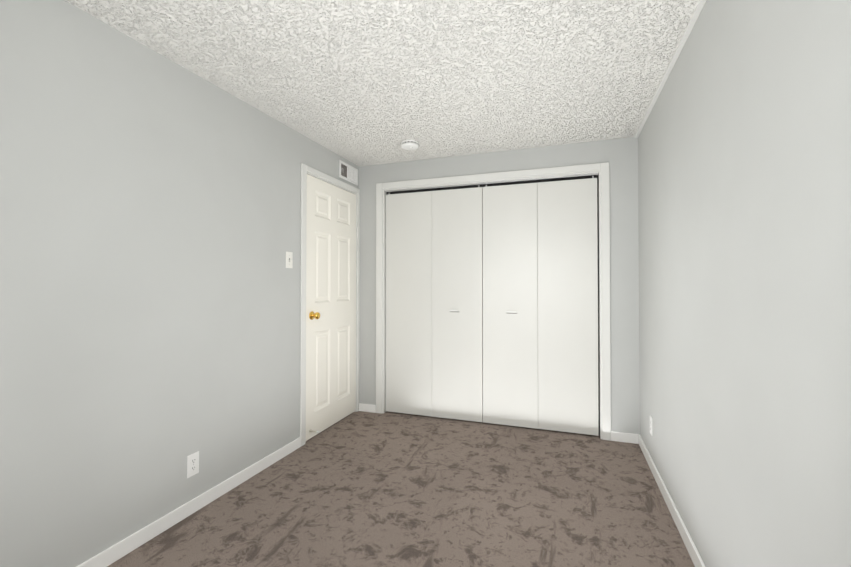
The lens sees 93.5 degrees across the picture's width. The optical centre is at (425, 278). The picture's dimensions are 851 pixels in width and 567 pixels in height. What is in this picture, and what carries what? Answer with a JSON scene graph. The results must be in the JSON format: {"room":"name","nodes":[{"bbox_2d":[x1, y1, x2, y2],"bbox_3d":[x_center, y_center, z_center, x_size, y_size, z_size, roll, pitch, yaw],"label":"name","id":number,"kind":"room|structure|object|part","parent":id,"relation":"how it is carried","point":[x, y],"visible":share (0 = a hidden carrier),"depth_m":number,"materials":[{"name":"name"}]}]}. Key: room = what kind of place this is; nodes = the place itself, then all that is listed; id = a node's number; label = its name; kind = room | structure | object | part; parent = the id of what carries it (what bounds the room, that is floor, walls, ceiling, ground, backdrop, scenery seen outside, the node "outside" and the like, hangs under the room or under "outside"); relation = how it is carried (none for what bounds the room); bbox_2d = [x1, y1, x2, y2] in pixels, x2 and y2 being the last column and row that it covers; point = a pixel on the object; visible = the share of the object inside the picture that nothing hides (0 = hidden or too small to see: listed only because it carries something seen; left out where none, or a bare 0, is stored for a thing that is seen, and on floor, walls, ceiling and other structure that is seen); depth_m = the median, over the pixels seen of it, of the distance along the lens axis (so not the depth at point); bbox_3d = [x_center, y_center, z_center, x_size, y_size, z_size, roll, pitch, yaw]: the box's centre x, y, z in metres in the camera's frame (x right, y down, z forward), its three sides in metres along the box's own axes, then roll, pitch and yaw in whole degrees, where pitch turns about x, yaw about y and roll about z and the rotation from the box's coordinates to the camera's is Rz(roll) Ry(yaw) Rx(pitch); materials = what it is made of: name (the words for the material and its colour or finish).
{"room":"empty bedroom","nodes":[
{"label":"empty bedroom","id":0,"kind":"room"},
{"bbox_2d":[0,0,358,566],"bbox_3d":[-1.228,0.075,2.288,0.120,2.318,5.030,0,-1,19],"label":"wall","id":1,"kind":"structure","parent":0,"point":[150,218],"depth_m":1.79,"materials":[{"name":"grey paint"}]},
{"bbox_2d":[76,437,300,566],"bbox_3d":[-1.438,1.188,1.470,0.012,0.072,3.133,0,-1,19],"label":"baseboard","id":2,"kind":"structure","parent":1,"relation":"attached to","point":[122,548],"depth_m":2.03,"materials":[{"name":"white wood"}]},
{"bbox_2d":[187,451,198,477],"bbox_3d":[-1.221,0.980,2.103,0.007,0.115,0.070,0,-1,19],"label":"electrical outlet","id":3,"kind":"object","parent":1,"relation":"attached to","point":[192,464],"visible":1,"depth_m":2.10,"materials":[{"name":"white plastic"}]},
{"bbox_2d":[286,252,292,267],"bbox_3d":[-0.962,-0.129,2.842,0.019,0.115,0.070,0,-1,19],"label":"light switch","id":4,"kind":"object","parent":1,"relation":"attached to","point":[289,259],"visible":1,"depth_m":2.84,"materials":[{"name":"white plastic"}]},
{"bbox_2d":[300,163,359,445],"bbox_3d":[-0.833,0.200,3.399,0.134,2.098,0.886,0,-1,19],"label":"door frame","id":5,"kind":"structure","parent":1,"relation":"attached to","point":[305,169],"depth_m":3.00,"materials":[{"name":"white wood"}]},
{"bbox_2d":[306,174,355,440],"bbox_3d":[-0.762,0.223,3.386,0.106,2.026,0.765,0,-1,19],"label":"door","id":6,"kind":"structure","parent":1,"relation":"in","point":[331,305],"depth_m":3.34,"materials":[{"name":"white wood"}]},
{"bbox_3d":[-0.848,0.289,3.084,0.071,0.066,0.066,0,-1,19],"label":"knob","id":7,"kind":"part","parent":6,"relation":"part of","materials":[{"name":"gold metal"}]},
{"bbox_2d":[339,160,357,184],"bbox_3d":[-0.689,-0.954,3.634,0.020,0.150,0.322,0,-1,19],"label":"air vent","id":8,"kind":"object","parent":1,"relation":"in","point":[347,172],"visible":1,"depth_m":3.62,"materials":[{"name":"white plastic"}]},
{"bbox_2d":[65,0,698,165],"bbox_3d":[-0.048,-1.139,1.892,2.620,0.100,5.030,0,-1,19],"label":"ceiling","id":9,"kind":"structure","parent":0,"point":[365,82],"depth_m":2.02,"materials":[{"name":"white paint"}]},
{"bbox_2d":[401,139,418,149],"bbox_3d":[-0.122,-1.048,3.168,0.143,0.050,0.143,0,-1,19],"label":"smoke detector","id":10,"kind":"object","parent":9,"relation":"attached to","point":[409,144],"visible":1,"depth_m":3.12,"materials":[{"name":"white plastic"}]},
{"bbox_2d":[107,411,694,566],"bbox_3d":[-0.048,1.279,1.861,2.620,0.100,5.030,0,-1,19],"label":"floor","id":11,"kind":"structure","parent":0,"point":[371,489],"depth_m":2.15,"materials":[{"name":"carpet"}]},
{"bbox_2d":[359,137,639,433],"bbox_3d":[0.507,0.090,3.467,2.380,2.318,0.120,0,-1,19],"label":"wall","id":12,"kind":"structure","parent":0,"point":[620,155],"depth_m":3.11,"materials":[{"name":"grey paint"}]},
{"bbox_2d":[386,191,431,416],"bbox_3d":[-0.153,0.218,3.680,0.455,2.044,0.030,0,-1,19],"label":"closet door","id":13,"kind":"structure","parent":12,"relation":"in","point":[408,303],"depth_m":3.66,"materials":[{"name":"white wood"}]},
{"bbox_2d":[432,185,482,421],"bbox_3d":[0.274,0.216,3.519,0.455,2.044,0.054,0,-1,19],"label":"closet door","id":14,"kind":"structure","parent":12,"relation":"in","point":[457,304],"depth_m":3.51,"materials":[{"name":"white wood"}]},
{"bbox_2d":[376,162,610,440],"bbox_3d":[0.502,0.205,3.468,1.880,2.088,0.120,0,-1,19],"label":"door frame","id":15,"kind":"structure","parent":12,"relation":"attached to","point":[384,287],"depth_m":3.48,"materials":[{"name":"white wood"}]},
{"bbox_2d":[359,403,638,443],"bbox_3d":[0.485,1.212,3.391,2.356,0.072,0.012,0,-1,19],"label":"baseboard","id":16,"kind":"structure","parent":12,"relation":"attached to","point":[624,437],"depth_m":3.04,"materials":[{"name":"white wood"}]},
{"bbox_2d":[483,183,537,428],"bbox_3d":[0.708,0.214,3.367,0.455,2.044,0.054,0,-1,19],"label":"closet door","id":17,"kind":"structure","parent":12,"relation":"in","point":[510,311],"depth_m":3.36,"materials":[{"name":"white wood"}]},
{"bbox_2d":[537,176,598,435],"bbox_3d":[1.143,0.212,3.228,0.455,2.044,0.030,0,-1,19],"label":"closet door","id":18,"kind":"structure","parent":12,"relation":"in","point":[567,307],"depth_m":3.21,"materials":[{"name":"white wood"}]},
{"bbox_2d":[638,0,850,566],"bbox_3d":[1.133,0.065,1.465,0.120,2.318,5.030,0,-1,19],"label":"wall","id":19,"kind":"structure","parent":0,"point":[744,172],"depth_m":1.19,"materials":[{"name":"grey paint"}]},
{"bbox_2d":[650,415,652,435],"bbox_3d":[1.465,0.958,2.601,0.007,0.115,0.070,0,-1,19],"label":"electrical outlet","id":20,"kind":"object","parent":19,"relation":"attached to","point":[651,426],"visible":1,"depth_m":2.58,"materials":[{"name":"white plastic"}]},
{"bbox_2d":[635,0,706,137],"bbox_3d":[0.938,-1.094,1.140,0.024,0.010,4.020,0,-1,19],"label":"trim","id":21,"kind":"structure","parent":19,"relation":"attached to","point":[692,21],"depth_m":1.96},
{"bbox_2d":[638,434,704,566],"bbox_3d":[0.944,1.183,1.109,0.012,0.072,4.020,0,-1,19],"label":"baseboard","id":22,"kind":"structure","parent":19,"relation":"attached to","point":[694,554],"depth_m":2.03,"materials":[{"name":"white wood"}]}
]}

